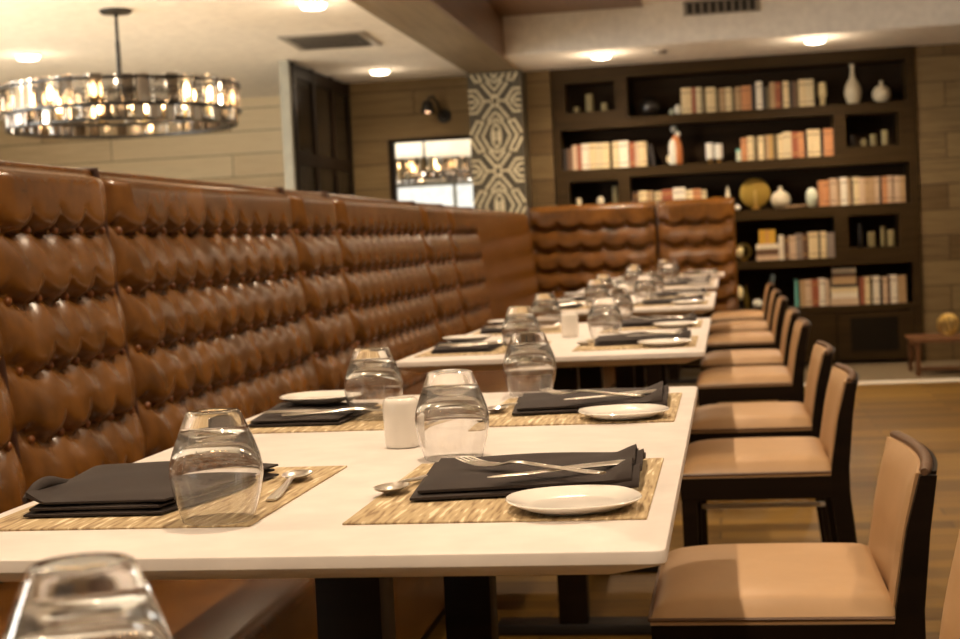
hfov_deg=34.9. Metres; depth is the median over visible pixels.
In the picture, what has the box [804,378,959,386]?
trim
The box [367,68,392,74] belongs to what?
recessed light
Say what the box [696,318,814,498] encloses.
dining chair
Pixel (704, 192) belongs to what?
book
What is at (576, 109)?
candle
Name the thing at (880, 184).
book
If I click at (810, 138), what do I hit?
book
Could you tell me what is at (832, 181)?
book
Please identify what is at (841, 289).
book
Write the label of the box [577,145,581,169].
book
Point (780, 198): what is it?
vase
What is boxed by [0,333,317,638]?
banquette section
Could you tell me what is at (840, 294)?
book
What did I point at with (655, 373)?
dining table
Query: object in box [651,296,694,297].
fork
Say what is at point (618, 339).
napkin
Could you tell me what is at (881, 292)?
book
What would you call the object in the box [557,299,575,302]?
plate
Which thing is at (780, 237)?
book
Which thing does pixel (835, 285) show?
book
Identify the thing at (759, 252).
book
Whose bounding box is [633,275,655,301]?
drinking glass
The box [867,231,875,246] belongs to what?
pillar candle
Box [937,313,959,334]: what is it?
orb
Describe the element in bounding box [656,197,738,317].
banquette section
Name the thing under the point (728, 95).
book
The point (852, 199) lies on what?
book
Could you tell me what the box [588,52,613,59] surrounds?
ceiling light
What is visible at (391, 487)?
spoon
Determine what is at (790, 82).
book
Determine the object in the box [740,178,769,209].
ornament
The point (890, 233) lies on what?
pillar candle
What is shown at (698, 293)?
plate
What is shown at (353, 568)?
dining table
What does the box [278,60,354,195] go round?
door
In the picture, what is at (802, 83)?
book
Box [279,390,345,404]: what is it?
plate
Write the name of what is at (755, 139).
book
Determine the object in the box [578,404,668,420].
plate
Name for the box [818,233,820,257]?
book
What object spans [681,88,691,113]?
book
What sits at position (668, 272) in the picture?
drinking glass
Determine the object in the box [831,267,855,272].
book
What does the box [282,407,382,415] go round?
fork
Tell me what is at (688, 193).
book
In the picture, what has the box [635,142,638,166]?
book
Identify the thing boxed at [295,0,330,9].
recessed light
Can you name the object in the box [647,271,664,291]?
drinking glass
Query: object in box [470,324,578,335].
placemat
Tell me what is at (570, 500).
plate
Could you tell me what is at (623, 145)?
book
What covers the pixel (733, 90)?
book
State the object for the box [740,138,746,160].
book
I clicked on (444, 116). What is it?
wall sconce
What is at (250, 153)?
wall
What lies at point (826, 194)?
book
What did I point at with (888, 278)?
book
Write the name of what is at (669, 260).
drinking glass
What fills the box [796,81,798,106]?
book
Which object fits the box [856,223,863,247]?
pillar candle
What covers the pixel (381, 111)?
wall
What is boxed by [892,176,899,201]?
book
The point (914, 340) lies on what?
bench
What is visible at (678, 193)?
book
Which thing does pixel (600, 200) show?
pot
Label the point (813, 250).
book
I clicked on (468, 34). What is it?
beam
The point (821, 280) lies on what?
book
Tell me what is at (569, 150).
book
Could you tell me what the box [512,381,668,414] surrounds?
napkin
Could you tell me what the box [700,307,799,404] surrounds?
dining chair
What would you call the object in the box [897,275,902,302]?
book
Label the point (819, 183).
book
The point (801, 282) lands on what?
book
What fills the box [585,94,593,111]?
vase
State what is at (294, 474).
spoon
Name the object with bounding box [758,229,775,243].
gift box
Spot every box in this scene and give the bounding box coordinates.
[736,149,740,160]
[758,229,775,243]
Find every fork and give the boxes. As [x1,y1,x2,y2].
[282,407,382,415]
[451,342,503,346]
[456,455,605,474]
[539,388,644,396]
[610,331,676,333]
[629,315,683,317]
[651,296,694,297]
[661,289,692,290]
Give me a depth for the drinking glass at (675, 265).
9.47 m
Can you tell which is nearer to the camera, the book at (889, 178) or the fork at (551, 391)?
the fork at (551, 391)
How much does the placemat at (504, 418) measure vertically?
0.002 m
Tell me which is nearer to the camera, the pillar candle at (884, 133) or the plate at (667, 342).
the plate at (667, 342)
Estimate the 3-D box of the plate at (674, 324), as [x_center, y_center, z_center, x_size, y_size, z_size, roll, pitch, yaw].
[0.587,0.016,4.571,0.137,0.013,0.137,-3,3,-8]
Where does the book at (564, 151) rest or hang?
on the bookcase
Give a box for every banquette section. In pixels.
[0,160,397,638]
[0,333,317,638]
[71,167,444,638]
[268,187,354,390]
[318,192,508,394]
[407,201,466,341]
[436,204,493,333]
[466,207,614,387]
[528,201,657,319]
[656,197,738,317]
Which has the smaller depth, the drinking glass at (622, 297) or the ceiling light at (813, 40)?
the drinking glass at (622, 297)
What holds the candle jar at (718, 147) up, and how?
on the bookcase
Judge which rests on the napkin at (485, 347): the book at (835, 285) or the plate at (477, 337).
the plate at (477, 337)
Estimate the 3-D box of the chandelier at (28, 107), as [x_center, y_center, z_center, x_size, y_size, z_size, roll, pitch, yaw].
[-1.906,-1.318,8.056,1.258,0.627,1.258,-2,3,9]
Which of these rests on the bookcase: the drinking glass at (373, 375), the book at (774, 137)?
the book at (774, 137)
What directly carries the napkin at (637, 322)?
on the placemat at (698, 325)
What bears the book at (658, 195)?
on the bookcase
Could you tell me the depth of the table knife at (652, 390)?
2.44 m
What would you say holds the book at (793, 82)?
on the bookcase
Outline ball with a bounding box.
[752,299,762,307]
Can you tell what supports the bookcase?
on the floor at (892, 369)
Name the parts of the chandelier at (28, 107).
rod, rod, ring frame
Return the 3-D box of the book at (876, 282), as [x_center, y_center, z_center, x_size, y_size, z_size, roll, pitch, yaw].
[3.012,-0.229,11.618,0.049,0.213,0.175,-2,3,9]
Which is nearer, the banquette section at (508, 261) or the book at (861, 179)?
the banquette section at (508, 261)
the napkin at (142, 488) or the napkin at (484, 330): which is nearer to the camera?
the napkin at (142, 488)
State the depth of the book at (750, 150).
11.62 m
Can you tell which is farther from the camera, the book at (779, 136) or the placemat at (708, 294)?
the book at (779, 136)
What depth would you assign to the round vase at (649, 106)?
11.76 m
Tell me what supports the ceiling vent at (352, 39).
in the ceiling at (237, 40)
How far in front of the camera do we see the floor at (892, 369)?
11.03 m
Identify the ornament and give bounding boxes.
[725,186,729,196]
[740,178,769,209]
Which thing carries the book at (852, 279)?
on the book at (835, 285)
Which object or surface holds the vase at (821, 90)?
on the bookcase
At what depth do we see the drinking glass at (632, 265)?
9.21 m
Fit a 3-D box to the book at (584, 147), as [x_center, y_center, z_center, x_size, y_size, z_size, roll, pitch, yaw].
[0.830,-1.268,11.921,0.056,0.200,0.175,-2,3,9]
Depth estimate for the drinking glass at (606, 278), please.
6.97 m
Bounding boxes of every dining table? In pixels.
[0,386,697,638]
[396,318,710,635]
[559,292,715,387]
[578,278,718,386]
[618,272,723,384]
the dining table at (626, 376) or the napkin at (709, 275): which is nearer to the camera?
the dining table at (626, 376)
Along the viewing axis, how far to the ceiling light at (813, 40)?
10.61 m
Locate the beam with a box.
[349,0,642,73]
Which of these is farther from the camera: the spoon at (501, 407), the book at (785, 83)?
the book at (785, 83)
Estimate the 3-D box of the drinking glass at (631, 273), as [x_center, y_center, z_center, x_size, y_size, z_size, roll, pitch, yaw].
[0.836,-0.229,8.349,0.097,0.114,0.097,-1,3,32]
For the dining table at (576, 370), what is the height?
0.758 m
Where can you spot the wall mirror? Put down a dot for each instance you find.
(429, 170)
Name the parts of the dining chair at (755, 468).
leg, leg, seat frame, seat, leg, backrest, leg, rail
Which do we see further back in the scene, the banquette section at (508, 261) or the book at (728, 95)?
the book at (728, 95)
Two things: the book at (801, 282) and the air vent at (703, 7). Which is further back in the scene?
the book at (801, 282)
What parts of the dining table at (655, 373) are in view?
post, post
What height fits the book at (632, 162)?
0.191 m
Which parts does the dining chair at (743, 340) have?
seat frame, seat, backrest, leg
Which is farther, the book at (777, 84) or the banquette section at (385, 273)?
the book at (777, 84)
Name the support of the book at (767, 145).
on the bookcase
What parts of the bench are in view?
leg, leg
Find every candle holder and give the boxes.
[382,396,418,448]
[561,312,577,336]
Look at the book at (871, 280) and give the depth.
11.54 m
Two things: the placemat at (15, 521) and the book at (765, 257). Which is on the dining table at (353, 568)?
the placemat at (15, 521)
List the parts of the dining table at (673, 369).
plate, plate, post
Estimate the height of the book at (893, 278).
0.215 m
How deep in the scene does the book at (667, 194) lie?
11.75 m
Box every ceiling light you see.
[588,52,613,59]
[801,37,828,43]
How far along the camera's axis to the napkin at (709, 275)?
9.19 m
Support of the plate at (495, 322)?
on the napkin at (484, 330)
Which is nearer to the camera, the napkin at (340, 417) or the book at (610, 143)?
the napkin at (340, 417)
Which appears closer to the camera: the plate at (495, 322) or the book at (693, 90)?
the plate at (495, 322)
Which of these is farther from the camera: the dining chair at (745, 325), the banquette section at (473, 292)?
the dining chair at (745, 325)
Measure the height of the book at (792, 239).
0.179 m
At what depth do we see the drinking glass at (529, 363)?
2.72 m
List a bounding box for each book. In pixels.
[562,149,567,170]
[567,148,572,169]
[572,145,577,169]
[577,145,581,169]
[581,144,589,169]
[589,143,596,168]
[596,143,602,168]
[602,142,609,167]
[609,142,613,167]
[612,141,619,167]
[619,141,629,166]
[629,142,635,166]
[632,192,638,201]
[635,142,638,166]
[638,141,647,165]
[639,191,646,201]
[646,191,653,200]
[648,144,655,165]
[655,191,661,212]
[662,189,672,199]
[673,187,684,199]
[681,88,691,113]
[685,190,692,198]
[691,87,696,112]
[693,188,700,198]
[696,87,701,112]
[701,190,706,197]
[702,88,706,111]
[706,87,715,111]
[716,89,719,111]
[719,88,724,110]
[725,87,731,110]
[732,89,734,110]
[735,87,740,109]
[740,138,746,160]
[741,85,751,109]
[747,136,753,159]
[751,84,755,108]
[753,137,757,159]
[755,81,762,108]
[755,243,778,248]
[756,249,778,255]
[756,255,778,260]
[758,136,763,159]
[762,86,766,108]
[765,135,769,158]
[766,86,770,108]
[769,82,774,107]
[769,135,772,158]
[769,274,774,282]
[772,134,777,158]
[774,82,780,107]
[777,134,782,158]
[778,235,783,259]
[781,84,782,107]
[782,81,788,107]
[782,131,791,157]
[783,237,789,259]
[788,81,792,106]
[788,236,796,258]
[791,131,798,157]
[792,81,796,106]
[794,278,798,306]
[795,233,802,258]
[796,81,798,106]
[798,79,806,106]
[798,132,804,157]
[799,279,805,306]
[802,234,808,258]
[804,132,807,156]
[804,279,811,306]
[806,79,813,105]
[806,129,813,156]
[807,231,818,257]
[811,279,818,305]
[813,129,820,156]
[817,180,822,205]
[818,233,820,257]
[818,278,825,305]
[819,231,826,257]
[820,132,823,155]
[822,128,833,155]
[823,180,829,205]
[825,279,829,305]
[826,233,830,257]
[828,178,836,205]
[830,232,834,256]
[830,287,857,292]
[830,292,857,298]
[830,297,858,305]
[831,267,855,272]
[831,276,855,284]
[831,284,856,287]
[832,272,854,276]
[837,180,840,204]
[838,177,847,204]
[847,178,850,204]
[851,177,859,204]
[851,179,853,204]
[858,277,864,303]
[859,177,864,203]
[863,276,870,303]
[864,177,869,203]
[869,177,874,203]
[870,278,872,303]
[871,275,879,303]
[874,177,879,202]
[879,177,881,202]
[879,278,882,303]
[880,276,887,303]
[881,176,887,202]
[887,176,892,202]
[887,276,890,302]
[888,274,897,302]
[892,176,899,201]
[892,177,893,202]
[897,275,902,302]
[899,176,905,201]
[900,274,906,302]
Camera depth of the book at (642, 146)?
11.76 m
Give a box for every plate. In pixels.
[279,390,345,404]
[442,334,492,341]
[487,319,503,324]
[505,485,641,515]
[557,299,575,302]
[563,292,584,295]
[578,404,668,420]
[612,278,623,280]
[637,338,692,346]
[653,321,698,327]
[670,300,704,304]
[677,292,706,295]
[686,282,711,284]
[699,272,717,273]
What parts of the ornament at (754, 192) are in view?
stem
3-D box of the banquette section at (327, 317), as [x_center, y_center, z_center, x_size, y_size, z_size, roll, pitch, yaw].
[-0.290,0.156,5.367,0.828,1.264,0.580,-2,3,9]
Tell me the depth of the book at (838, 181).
11.54 m
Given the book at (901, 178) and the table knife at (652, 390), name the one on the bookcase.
the book at (901, 178)
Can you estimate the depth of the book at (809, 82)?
11.54 m
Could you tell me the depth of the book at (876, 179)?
11.50 m
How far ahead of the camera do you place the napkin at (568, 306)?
6.15 m
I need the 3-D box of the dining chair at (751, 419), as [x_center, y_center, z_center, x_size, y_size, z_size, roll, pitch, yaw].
[0.886,0.423,4.766,0.456,0.676,0.446,-2,3,9]
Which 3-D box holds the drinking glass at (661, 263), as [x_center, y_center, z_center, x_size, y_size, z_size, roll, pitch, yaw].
[1.273,-0.358,10.585,0.097,0.114,0.097,-4,3,-20]
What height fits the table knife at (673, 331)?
0.005 m
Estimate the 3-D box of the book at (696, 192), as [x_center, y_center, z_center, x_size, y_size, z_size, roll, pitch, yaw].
[1.680,-0.918,11.794,0.061,0.182,0.175,-2,3,9]
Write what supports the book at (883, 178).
on the bookcase
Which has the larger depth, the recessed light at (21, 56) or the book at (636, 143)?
the book at (636, 143)
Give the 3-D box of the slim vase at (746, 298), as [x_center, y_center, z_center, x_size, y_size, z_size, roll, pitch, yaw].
[2.061,-0.175,11.796,0.040,0.180,0.040,-2,3,9]
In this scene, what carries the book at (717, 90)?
on the bookcase
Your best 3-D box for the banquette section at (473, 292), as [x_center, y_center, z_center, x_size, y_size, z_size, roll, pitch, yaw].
[0.200,-0.013,8.388,0.828,1.264,0.950,-2,3,9]
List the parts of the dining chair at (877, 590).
seat, seat frame, backrest, rail, leg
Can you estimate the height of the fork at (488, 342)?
0.008 m
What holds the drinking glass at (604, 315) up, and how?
on the dining table at (576, 370)
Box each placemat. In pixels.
[0,466,346,530]
[247,419,383,433]
[342,458,663,524]
[414,341,551,356]
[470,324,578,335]
[489,393,681,426]
[561,305,589,309]
[572,336,697,351]
[621,320,702,330]
[633,300,708,306]
[655,293,710,298]
[664,282,713,286]
[680,272,720,275]
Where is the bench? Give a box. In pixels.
[905,333,959,376]
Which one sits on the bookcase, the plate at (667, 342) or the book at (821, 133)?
the book at (821, 133)
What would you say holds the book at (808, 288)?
on the bookcase
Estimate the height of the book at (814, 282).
0.205 m
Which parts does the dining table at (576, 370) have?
rail, post, plate, post, plate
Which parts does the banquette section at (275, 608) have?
backrest, seat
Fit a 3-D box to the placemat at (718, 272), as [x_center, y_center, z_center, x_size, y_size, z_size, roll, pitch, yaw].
[1.537,-0.319,10.715,0.304,0.002,0.402,-2,3,9]
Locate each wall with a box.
[0,96,284,188]
[349,43,959,361]
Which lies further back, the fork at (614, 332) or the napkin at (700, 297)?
the napkin at (700, 297)
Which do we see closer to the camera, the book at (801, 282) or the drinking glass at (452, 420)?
the drinking glass at (452, 420)
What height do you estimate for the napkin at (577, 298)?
0.015 m
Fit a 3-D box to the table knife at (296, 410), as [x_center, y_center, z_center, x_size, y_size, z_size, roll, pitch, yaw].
[-0.263,0.147,2.457,0.172,0.005,0.019,-2,3,6]
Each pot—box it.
[597,197,603,203]
[861,139,866,145]
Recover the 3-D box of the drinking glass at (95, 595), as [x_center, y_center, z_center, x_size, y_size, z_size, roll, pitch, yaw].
[-0.211,0.187,0.821,0.097,0.114,0.097,-2,3,9]
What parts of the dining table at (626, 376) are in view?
post, post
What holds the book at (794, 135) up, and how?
on the bookcase
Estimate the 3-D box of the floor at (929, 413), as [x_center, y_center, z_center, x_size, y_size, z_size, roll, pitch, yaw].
[-0.480,0.903,3.731,11.100,0.050,13.450,-2,3,9]
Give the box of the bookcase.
[551,46,924,367]
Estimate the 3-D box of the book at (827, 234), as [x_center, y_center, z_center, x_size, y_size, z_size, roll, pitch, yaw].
[2.659,-0.569,11.655,0.025,0.189,0.174,-2,3,9]
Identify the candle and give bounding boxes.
[573,107,579,112]
[576,198,580,204]
[601,103,607,110]
[612,186,617,202]
[738,285,743,308]
[849,135,854,146]
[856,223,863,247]
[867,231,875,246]
[870,134,876,145]
[880,226,885,245]
[881,130,888,144]
[887,230,895,245]
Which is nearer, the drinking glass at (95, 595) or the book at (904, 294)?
the drinking glass at (95, 595)
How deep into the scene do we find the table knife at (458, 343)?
3.94 m
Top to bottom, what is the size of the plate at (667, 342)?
0.013 m
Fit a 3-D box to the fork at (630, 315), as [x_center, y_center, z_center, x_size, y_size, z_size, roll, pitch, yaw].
[0.545,-0.009,4.705,0.206,0.008,0.025,0,4,43]
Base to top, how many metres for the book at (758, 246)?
0.038 m
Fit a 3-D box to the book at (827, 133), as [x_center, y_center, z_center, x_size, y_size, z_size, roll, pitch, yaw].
[2.650,-1.345,11.618,0.069,0.208,0.175,-2,3,9]
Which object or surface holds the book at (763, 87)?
on the bookcase
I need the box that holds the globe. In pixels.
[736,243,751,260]
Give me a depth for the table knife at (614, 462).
1.67 m
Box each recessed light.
[13,53,43,60]
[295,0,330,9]
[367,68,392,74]
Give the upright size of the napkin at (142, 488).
0.033 m
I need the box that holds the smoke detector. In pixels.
[653,50,666,54]
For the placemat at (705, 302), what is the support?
on the dining table at (626, 376)
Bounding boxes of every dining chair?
[648,430,937,638]
[680,363,858,546]
[689,341,834,544]
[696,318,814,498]
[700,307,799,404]
[706,296,787,403]
[709,289,780,403]
[710,282,774,323]
[939,530,959,638]
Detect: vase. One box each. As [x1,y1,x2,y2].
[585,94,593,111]
[639,97,660,115]
[744,285,748,308]
[771,186,790,207]
[806,188,817,206]
[817,82,826,104]
[844,65,861,103]
[872,81,890,101]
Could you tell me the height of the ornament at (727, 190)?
0.190 m
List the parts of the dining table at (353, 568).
post, post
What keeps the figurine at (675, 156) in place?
on the bookcase
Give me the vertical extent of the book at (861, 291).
0.207 m
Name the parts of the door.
corner post, pane, pane, pane, pane, pane, pane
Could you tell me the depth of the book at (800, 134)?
11.56 m
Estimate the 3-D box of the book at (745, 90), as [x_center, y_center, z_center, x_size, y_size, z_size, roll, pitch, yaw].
[2.041,-1.691,11.694,0.072,0.186,0.175,-2,3,9]
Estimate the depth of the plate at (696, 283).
8.27 m
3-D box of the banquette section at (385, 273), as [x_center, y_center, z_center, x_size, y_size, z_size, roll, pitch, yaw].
[-0.117,0.096,6.437,0.828,1.264,1.590,-2,3,9]
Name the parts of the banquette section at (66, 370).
backrest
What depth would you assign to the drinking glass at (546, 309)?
4.70 m
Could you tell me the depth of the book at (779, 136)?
11.59 m
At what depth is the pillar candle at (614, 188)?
11.86 m
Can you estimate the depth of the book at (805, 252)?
11.60 m
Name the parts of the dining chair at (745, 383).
leg, seat, seat frame, backrest, rail, leg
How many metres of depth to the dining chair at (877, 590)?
2.33 m
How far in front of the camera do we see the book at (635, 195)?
11.79 m
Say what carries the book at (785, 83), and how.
on the bookcase
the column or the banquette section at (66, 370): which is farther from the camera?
the column
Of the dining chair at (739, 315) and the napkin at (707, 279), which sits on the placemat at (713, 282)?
the napkin at (707, 279)
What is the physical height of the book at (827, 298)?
0.202 m
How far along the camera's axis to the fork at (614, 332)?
3.94 m
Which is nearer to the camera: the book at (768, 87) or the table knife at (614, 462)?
the table knife at (614, 462)
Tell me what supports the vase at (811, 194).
on the bookcase
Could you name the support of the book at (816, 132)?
on the bookcase
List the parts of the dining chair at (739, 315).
seat frame, seat, backrest, leg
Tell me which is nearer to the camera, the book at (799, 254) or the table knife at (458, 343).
the table knife at (458, 343)
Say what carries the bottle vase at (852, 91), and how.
on the bookcase
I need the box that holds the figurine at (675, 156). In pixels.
[667,126,682,164]
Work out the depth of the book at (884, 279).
11.53 m
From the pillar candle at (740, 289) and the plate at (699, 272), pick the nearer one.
the plate at (699, 272)
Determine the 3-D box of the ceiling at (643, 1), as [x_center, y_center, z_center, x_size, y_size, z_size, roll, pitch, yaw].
[1.964,-1.930,3.403,5.950,0.100,13.900,-2,3,9]
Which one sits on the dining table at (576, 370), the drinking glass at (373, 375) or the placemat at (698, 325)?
the placemat at (698, 325)
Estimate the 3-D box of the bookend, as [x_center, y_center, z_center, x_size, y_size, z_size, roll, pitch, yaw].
[1.529,-1.619,11.781,0.054,0.084,0.056,-2,3,9]
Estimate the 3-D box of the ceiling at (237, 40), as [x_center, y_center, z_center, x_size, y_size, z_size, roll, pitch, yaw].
[-3.537,-1.461,5.236,4.770,0.086,15.700,-2,3,9]
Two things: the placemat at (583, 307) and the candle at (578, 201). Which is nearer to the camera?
the placemat at (583, 307)
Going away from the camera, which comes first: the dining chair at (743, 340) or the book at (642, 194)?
the dining chair at (743, 340)
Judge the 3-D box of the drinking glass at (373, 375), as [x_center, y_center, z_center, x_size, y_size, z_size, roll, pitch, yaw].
[-0.174,0.102,2.487,0.097,0.114,0.097,0,4,43]
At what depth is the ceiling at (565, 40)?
10.60 m
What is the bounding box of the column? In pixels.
[467,70,531,217]
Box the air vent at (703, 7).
[683,0,759,15]
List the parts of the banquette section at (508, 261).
backrest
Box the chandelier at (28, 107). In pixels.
[0,8,241,138]
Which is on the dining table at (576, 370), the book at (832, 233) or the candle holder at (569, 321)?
the candle holder at (569, 321)
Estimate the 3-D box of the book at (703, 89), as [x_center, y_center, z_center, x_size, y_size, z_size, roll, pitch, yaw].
[1.726,-1.679,11.747,0.029,0.187,0.174,-2,3,9]
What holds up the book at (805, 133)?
on the bookcase
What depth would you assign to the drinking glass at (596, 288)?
6.07 m
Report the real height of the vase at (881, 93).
0.165 m
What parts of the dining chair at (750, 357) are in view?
seat frame, seat, backrest, leg, rail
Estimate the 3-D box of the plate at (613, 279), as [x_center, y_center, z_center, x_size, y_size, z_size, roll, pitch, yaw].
[0.824,-0.244,9.381,0.137,0.013,0.137,-2,3,9]
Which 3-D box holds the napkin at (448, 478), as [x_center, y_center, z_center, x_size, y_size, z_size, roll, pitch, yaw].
[0.054,0.169,1.744,0.266,0.030,0.277,-2,3,10]
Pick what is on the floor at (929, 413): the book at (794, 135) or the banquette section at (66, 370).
the banquette section at (66, 370)
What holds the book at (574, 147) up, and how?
on the bookcase
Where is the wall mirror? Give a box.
[388,135,473,207]
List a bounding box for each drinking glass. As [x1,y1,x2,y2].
[3,552,172,638]
[169,407,263,525]
[344,346,402,419]
[415,369,489,461]
[502,306,539,349]
[503,331,556,396]
[531,293,560,330]
[584,279,607,307]
[587,297,621,338]
[596,274,613,290]
[606,288,633,318]
[624,267,640,287]
[629,264,642,274]
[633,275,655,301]
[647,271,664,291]
[656,260,667,271]
[660,264,676,282]
[667,262,679,277]
[668,259,678,266]
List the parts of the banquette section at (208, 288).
backrest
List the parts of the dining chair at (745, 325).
seat, backrest, leg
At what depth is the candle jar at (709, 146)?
11.73 m
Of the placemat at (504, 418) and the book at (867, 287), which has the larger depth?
the book at (867, 287)
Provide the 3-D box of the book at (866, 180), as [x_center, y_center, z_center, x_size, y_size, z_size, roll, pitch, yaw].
[2.935,-0.977,11.591,0.037,0.199,0.175,-2,3,9]
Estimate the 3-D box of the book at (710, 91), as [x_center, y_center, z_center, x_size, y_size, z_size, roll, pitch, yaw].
[1.777,-1.683,11.740,0.071,0.191,0.175,-2,3,9]
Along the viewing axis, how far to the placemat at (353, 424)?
2.37 m
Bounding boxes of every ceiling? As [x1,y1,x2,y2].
[0,0,467,108]
[503,0,959,71]
[642,0,693,3]
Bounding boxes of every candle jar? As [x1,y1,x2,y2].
[706,143,713,162]
[714,144,722,161]
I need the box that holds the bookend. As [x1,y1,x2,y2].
[674,104,681,113]
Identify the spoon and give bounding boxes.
[265,470,312,500]
[372,475,427,492]
[487,402,516,411]
[576,340,593,344]
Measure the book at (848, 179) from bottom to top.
0.205 m
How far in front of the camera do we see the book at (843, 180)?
11.54 m
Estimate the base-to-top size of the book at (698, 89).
0.198 m
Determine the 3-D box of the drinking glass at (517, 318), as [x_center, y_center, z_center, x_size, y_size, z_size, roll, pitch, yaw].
[0.103,0.023,3.856,0.097,0.114,0.097,-3,3,-7]
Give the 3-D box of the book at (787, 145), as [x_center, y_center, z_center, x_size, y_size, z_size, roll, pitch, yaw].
[2.347,-1.329,11.664,0.062,0.202,0.175,-2,3,9]
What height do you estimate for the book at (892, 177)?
0.192 m
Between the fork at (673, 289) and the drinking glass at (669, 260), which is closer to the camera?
the fork at (673, 289)
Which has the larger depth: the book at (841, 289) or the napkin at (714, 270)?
the book at (841, 289)
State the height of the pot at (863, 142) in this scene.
0.060 m
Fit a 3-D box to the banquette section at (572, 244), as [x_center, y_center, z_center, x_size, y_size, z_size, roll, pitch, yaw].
[0.842,-0.423,11.319,0.950,0.880,0.248,-2,3,9]
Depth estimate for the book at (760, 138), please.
11.61 m
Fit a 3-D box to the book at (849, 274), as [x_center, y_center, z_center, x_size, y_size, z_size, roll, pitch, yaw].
[2.771,-0.343,11.631,0.165,0.030,0.130,-2,3,9]
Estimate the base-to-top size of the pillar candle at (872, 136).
0.090 m
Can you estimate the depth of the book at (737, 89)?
11.62 m
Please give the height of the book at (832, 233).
0.189 m
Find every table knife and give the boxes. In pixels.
[264,409,363,413]
[438,343,496,345]
[487,460,623,477]
[564,389,656,399]
[631,331,681,335]
[650,315,689,318]
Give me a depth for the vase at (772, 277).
11.68 m
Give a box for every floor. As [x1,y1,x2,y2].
[427,382,959,638]
[613,359,959,387]
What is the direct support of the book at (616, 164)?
on the bookcase
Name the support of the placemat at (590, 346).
on the dining table at (576, 370)
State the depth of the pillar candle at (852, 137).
11.55 m
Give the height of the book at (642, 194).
0.188 m
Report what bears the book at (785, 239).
on the bookcase
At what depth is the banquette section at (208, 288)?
4.08 m
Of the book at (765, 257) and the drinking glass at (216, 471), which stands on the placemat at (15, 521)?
the drinking glass at (216, 471)
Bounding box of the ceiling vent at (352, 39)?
[277,31,381,50]
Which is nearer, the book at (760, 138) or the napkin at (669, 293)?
the napkin at (669, 293)
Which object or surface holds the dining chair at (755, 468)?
on the floor at (929, 413)
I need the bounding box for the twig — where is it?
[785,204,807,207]
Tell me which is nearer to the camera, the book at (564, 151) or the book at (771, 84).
the book at (771, 84)
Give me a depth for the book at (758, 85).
11.60 m
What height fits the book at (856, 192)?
0.207 m
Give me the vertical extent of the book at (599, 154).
0.200 m
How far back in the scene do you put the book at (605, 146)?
11.80 m
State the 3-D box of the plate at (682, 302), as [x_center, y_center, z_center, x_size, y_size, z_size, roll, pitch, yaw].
[0.824,-0.068,6.060,0.137,0.013,0.137,-3,3,-8]
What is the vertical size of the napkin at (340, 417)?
0.015 m
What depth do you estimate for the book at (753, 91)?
11.60 m
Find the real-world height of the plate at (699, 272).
0.013 m
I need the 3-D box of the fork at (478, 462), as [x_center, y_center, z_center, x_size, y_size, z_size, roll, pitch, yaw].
[0.055,0.160,1.682,0.206,0.008,0.025,0,4,43]
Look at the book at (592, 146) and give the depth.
11.82 m
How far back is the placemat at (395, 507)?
1.57 m
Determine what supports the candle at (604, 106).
in the bookcase
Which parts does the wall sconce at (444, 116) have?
lamp shade, arm, wall plate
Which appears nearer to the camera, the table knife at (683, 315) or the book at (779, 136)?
the table knife at (683, 315)
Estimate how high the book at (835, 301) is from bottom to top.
0.054 m
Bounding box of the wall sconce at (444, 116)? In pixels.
[421,95,450,122]
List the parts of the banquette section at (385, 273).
backrest, seat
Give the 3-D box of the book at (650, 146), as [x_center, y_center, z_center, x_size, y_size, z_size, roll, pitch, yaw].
[1.339,-1.273,11.851,0.052,0.167,0.162,-2,3,9]
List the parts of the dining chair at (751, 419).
leg, leg, seat frame, seat, backrest, leg, leg, rail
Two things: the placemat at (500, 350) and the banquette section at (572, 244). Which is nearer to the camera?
the placemat at (500, 350)
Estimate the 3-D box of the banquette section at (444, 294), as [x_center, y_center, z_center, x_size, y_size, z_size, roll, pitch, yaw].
[0.067,0.032,7.570,0.828,1.264,0.710,-2,3,9]
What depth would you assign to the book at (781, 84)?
11.57 m
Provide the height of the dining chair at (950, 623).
0.676 m
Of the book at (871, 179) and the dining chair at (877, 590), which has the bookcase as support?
the book at (871, 179)
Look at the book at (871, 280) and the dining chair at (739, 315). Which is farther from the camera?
the book at (871, 280)
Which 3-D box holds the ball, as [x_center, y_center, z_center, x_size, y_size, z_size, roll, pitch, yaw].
[2.136,-0.122,11.746,0.080,0.072,0.080,-2,3,9]
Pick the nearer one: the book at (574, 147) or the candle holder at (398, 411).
the candle holder at (398, 411)
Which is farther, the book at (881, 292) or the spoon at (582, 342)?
the book at (881, 292)
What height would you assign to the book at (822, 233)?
0.202 m
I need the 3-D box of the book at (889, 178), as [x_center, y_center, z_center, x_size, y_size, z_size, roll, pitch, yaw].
[3.101,-0.985,11.563,0.035,0.203,0.175,-2,3,9]
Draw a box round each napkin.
[22,461,278,516]
[248,402,353,426]
[409,444,645,500]
[431,341,503,352]
[480,325,501,333]
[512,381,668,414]
[559,304,583,308]
[560,296,584,300]
[594,327,690,345]
[622,312,696,326]
[640,294,703,304]
[656,287,706,296]
[665,278,709,285]
[676,274,711,280]
[681,269,717,274]
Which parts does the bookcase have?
cubby frame, cubby frame, crown, shelf, shelf, cabinet door, shelf, shelf, shelf, door panel, cabinet door, cubby frame, cubby frame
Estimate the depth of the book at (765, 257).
11.65 m
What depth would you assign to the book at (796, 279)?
11.65 m

